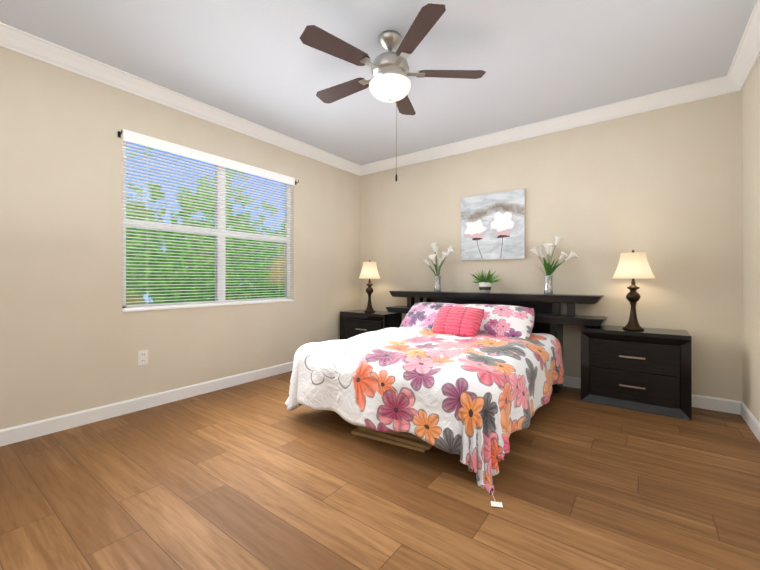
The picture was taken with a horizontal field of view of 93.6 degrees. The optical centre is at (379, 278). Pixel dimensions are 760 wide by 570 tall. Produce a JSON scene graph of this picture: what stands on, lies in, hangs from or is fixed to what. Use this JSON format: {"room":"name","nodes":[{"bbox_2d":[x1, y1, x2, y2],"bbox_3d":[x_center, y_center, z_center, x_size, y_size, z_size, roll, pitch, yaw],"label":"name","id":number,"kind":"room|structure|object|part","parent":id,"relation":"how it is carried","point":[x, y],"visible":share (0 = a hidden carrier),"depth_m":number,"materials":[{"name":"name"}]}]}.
{"room":"bedroom","nodes":[
{"label":"bedroom","id":0,"kind":"room"},
{"bbox_2d":[0,47,359,429],"bbox_3d":[-1.822,-0.248,3.015,0.120,2.575,5.000,0,0,37],"label":"wall","id":1,"kind":"structure","parent":0,"point":[74,338],"depth_m":2.62,"materials":[{"name":"paint"}]},
{"bbox_2d":[138,350,147,364],"bbox_3d":[-1.877,0.629,2.829,0.008,0.114,0.070,0,0,37],"label":"electrical outlet","id":2,"kind":"object","parent":1,"relation":"attached to","point":[142,357],"visible":1,"depth_m":2.82,"materials":[{"name":"white plastic"}]},
{"bbox_2d":[0,361,293,446],"bbox_3d":[-1.768,0.989,2.972,0.014,0.100,5.000,0,0,37],"label":"baseboard","id":3,"kind":"structure","parent":1,"relation":"attached to","point":[18,433],"depth_m":2.73,"materials":[{"name":"white wood"}]},
{"bbox_2d":[0,22,359,175],"bbox_3d":[-1.735,-1.483,2.953,0.095,0.105,5.000,0,0,37],"label":"crown molding","id":4,"kind":"structure","parent":1,"relation":"attached to","point":[11,38],"depth_m":2.81,"materials":[{"name":"white wood"}]},
{"bbox_2d":[122,141,294,311],"bbox_3d":[-1.514,-0.437,3.418,0.132,1.396,1.655,0,0,37],"label":"window","id":5,"kind":"structure","parent":1,"relation":"in","point":[202,295],"depth_m":3.27,"materials":[{"name":"white"}]},
{"bbox_2d":[122,129,294,309],"bbox_3d":[-1.489,-0.443,3.400,0.070,1.382,1.651,0,0,37],"label":"window blinds","id":6,"kind":"object","parent":5,"relation":"attached to","point":[151,142],"visible":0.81,"depth_m":3.21,"materials":[{"name":"white plastic"}]},
{"bbox_2d":[118,130,298,184],"bbox_3d":[-1.446,-1.087,3.370,0.058,0.045,1.717,0,0,37],"label":"brackets","id":7,"kind":"object","parent":1,"relation":"attached to","point":[119,133],"visible":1,"depth_m":2.70,"materials":[{"name":"black metal"}]},
{"bbox_2d":[0,0,756,164],"bbox_3d":[-0.254,-1.588,1.849,4.030,0.100,5.240,0,0,37],"label":"ceiling","id":8,"kind":"structure","parent":0,"point":[258,62],"depth_m":2.44,"materials":[{"name":"white paint"}]},
{"bbox_2d":[300,3,485,180],"bbox_3d":[0.030,-1.077,2.300,1.138,0.919,1.177,0,0,37],"label":"ceiling fan","id":9,"kind":"object","parent":8,"relation":"hanging from","point":[390,81],"visible":1,"depth_m":2.19,"materials":[{"name":"brown wood"}]},
{"bbox_3d":[0.064,-1.190,2.284,0.268,0.088,0.268,0,0,37],"label":"lamp shade","id":10,"kind":"part","parent":9,"relation":"part of","materials":[{"name":"white glass"}]},
{"bbox_3d":[0.056,-1.332,2.288,0.436,0.408,0.450,0,0,37],"label":"motor","id":11,"kind":"part","parent":9,"relation":"part of","materials":[{"name":"silver metal"}]},
{"bbox_3d":[0.104,-0.925,2.279,0.012,0.615,0.012,0,0,37],"label":"pull cord","id":12,"kind":"part","parent":9,"relation":"part of","materials":[{"name":"grey plastic"}]},
{"bbox_2d":[0,371,759,569],"bbox_3d":[-0.254,1.087,1.843,4.030,0.100,5.240,0,0,37],"label":"floor","id":13,"kind":"structure","parent":0,"point":[254,475],"depth_m":1.71,"materials":[{"name":"brown wood"}]},
{"bbox_2d":[340,309,401,339],"bbox_3d":[-0.122,0.735,4.515,0.710,0.615,0.379,0,0,37],"label":"nightstand","id":14,"kind":"object","parent":13,"relation":"on","point":[353,323],"visible":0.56,"depth_m":4.39,"materials":[{"name":"black paint"}]},
{"bbox_3d":[-0.218,0.745,4.385,0.578,0.463,0.012,0,0,37],"label":"drawer","id":15,"kind":"part","parent":14,"relation":"part of","materials":[{"name":"brown wood"}]},
{"bbox_2d":[359,260,380,311],"bbox_3d":[-0.132,0.096,4.536,0.294,0.660,0.277,0,0,37],"label":"lamp","id":16,"kind":"object","parent":14,"relation":"on","point":[369,270],"visible":1,"depth_m":4.47,"materials":[{"name":"brown metal"}]},
{"bbox_3d":[-0.132,-0.098,4.536,0.294,0.211,0.277,0,0,37],"label":"lamp shade","id":17,"kind":"part","parent":16,"relation":"part of","materials":[{"name":"beige fabric"}]},
{"bbox_2d":[285,302,564,507],"bbox_3d":[0.427,0.654,2.854,1.695,0.812,1.896,0,0,37],"label":"bed","id":18,"kind":"object","parent":13,"relation":"on","point":[471,385],"visible":1,"depth_m":2.23,"materials":[{"name":"multicoloured fabric"}]},
{"bbox_2d":[386,290,606,392],"bbox_3d":[1.060,0.598,3.783,2.257,0.885,0.308,0,0,37],"label":"headboard","id":19,"kind":"object","parent":13,"relation":"on","point":[550,318],"visible":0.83,"depth_m":3.48,"materials":[{"name":"black wood"}]},
{"bbox_2d":[422,242,454,291],"bbox_3d":[0.655,-0.129,4.072,0.378,0.567,0.250,0,0,37],"label":"vase","id":20,"kind":"object","parent":19,"relation":"on","point":[437,285],"visible":1,"depth_m":4.08,"materials":[{"name":"glass"}]},
{"bbox_2d":[470,270,500,292],"bbox_3d":[1.105,0.027,3.717,0.335,0.255,0.295,0,0,37],"label":"potted grass","id":21,"kind":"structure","parent":19,"relation":"on","point":[485,282],"depth_m":3.70,"materials":[{"name":"green plant"}]},
{"bbox_2d":[479,282,491,292],"bbox_3d":[1.102,0.099,3.740,0.130,0.110,0.130,0,0,37],"label":"pot","id":22,"kind":"object","parent":21,"relation":"attached to","point":[485,287],"depth_m":3.69,"materials":[{"name":"white ceramic"}]},
{"bbox_2d":[529,236,577,293],"bbox_3d":[1.641,-0.123,3.377,0.412,0.554,0.268,0,0,37],"label":"vase","id":23,"kind":"object","parent":19,"relation":"on","point":[548,267],"visible":1,"depth_m":3.38,"materials":[{"name":"glass"}]},
{"bbox_2d":[581,325,691,419],"bbox_3d":[2.096,0.732,2.960,0.710,0.615,0.377,0,0,37],"label":"nightstand","id":24,"kind":"object","parent":13,"relation":"on","point":[648,370],"visible":0.98,"depth_m":2.81,"materials":[{"name":"black paint"}]},
{"bbox_3d":[1.990,0.741,2.819,0.170,0.244,0.024,0,0,37],"label":"handle","id":25,"kind":"part","parent":24,"relation":"part of","materials":[{"name":"silver metal"}]},
{"bbox_2d":[612,250,654,329],"bbox_3d":[2.099,0.093,2.960,0.294,0.660,0.277,0,0,37],"label":"lamp","id":26,"kind":"object","parent":24,"relation":"on","point":[633,265],"visible":1,"depth_m":2.91,"materials":[{"name":"brown metal"}]},
{"bbox_3d":[2.099,-0.102,2.960,0.294,0.211,0.277,0,0,37],"label":"lamp shade","id":27,"kind":"part","parent":26,"relation":"part of","materials":[{"name":"beige fabric"}]},
{"bbox_3d":[2.000,0.741,2.832,0.578,0.463,0.012,0,0,37],"label":"drawer","id":28,"kind":"part","parent":24,"relation":"part of","materials":[{"name":"brown wood"}]},
{"bbox_2d":[360,90,742,400],"bbox_3d":[1.276,-0.246,3.899,4.030,2.575,0.120,0,0,37],"label":"wall","id":29,"kind":"structure","parent":0,"point":[661,188],"depth_m":3.23,"materials":[{"name":"paint"}]},
{"bbox_2d":[461,189,524,260],"bbox_3d":[1.203,-0.554,3.853,0.690,0.710,0.034,0,0,37],"label":"painting","id":30,"kind":"object","parent":29,"relation":"attached to","point":[492,226],"visible":1,"depth_m":3.82,"materials":[{"name":"fabric"}]},
{"bbox_2d":[360,76,731,175],"bbox_3d":[1.220,-1.482,3.810,3.570,0.105,0.095,0,0,37],"label":"crown molding","id":31,"kind":"structure","parent":29,"relation":"attached to","point":[713,87],"depth_m":3.38,"materials":[{"name":"white wood"}]},
{"bbox_2d":[563,376,735,413],"bbox_3d":[1.232,0.991,3.845,3.720,0.100,0.014,0,0,37],"label":"baseboard","id":32,"kind":"structure","parent":29,"relation":"attached to","point":[698,401],"depth_m":2.83,"materials":[{"name":"white wood"}]},
{"bbox_2d":[742,56,759,422],"bbox_3d":[1.313,-0.254,0.678,0.120,2.575,5.000,0,0,37],"label":"wall","id":33,"kind":"structure","parent":0,"point":[751,225],"depth_m":2.48,"materials":[{"name":"paint"}]},
{"bbox_2d":[724,0,759,92],"bbox_3d":[1.227,-1.488,0.745,0.095,0.105,5.000,0,0,37],"label":"crown molding","id":34,"kind":"structure","parent":33,"relation":"attached to","point":[744,61],"depth_m":2.38,"materials":[{"name":"white wood"}]},
{"bbox_2d":[736,401,759,441],"bbox_3d":[1.259,0.984,0.715,0.014,0.100,5.000,0,0,37],"label":"baseboard","id":35,"kind":"structure","parent":33,"relation":"attached to","point":[741,409],"depth_m":2.50,"materials":[{"name":"white wood"}]}
]}

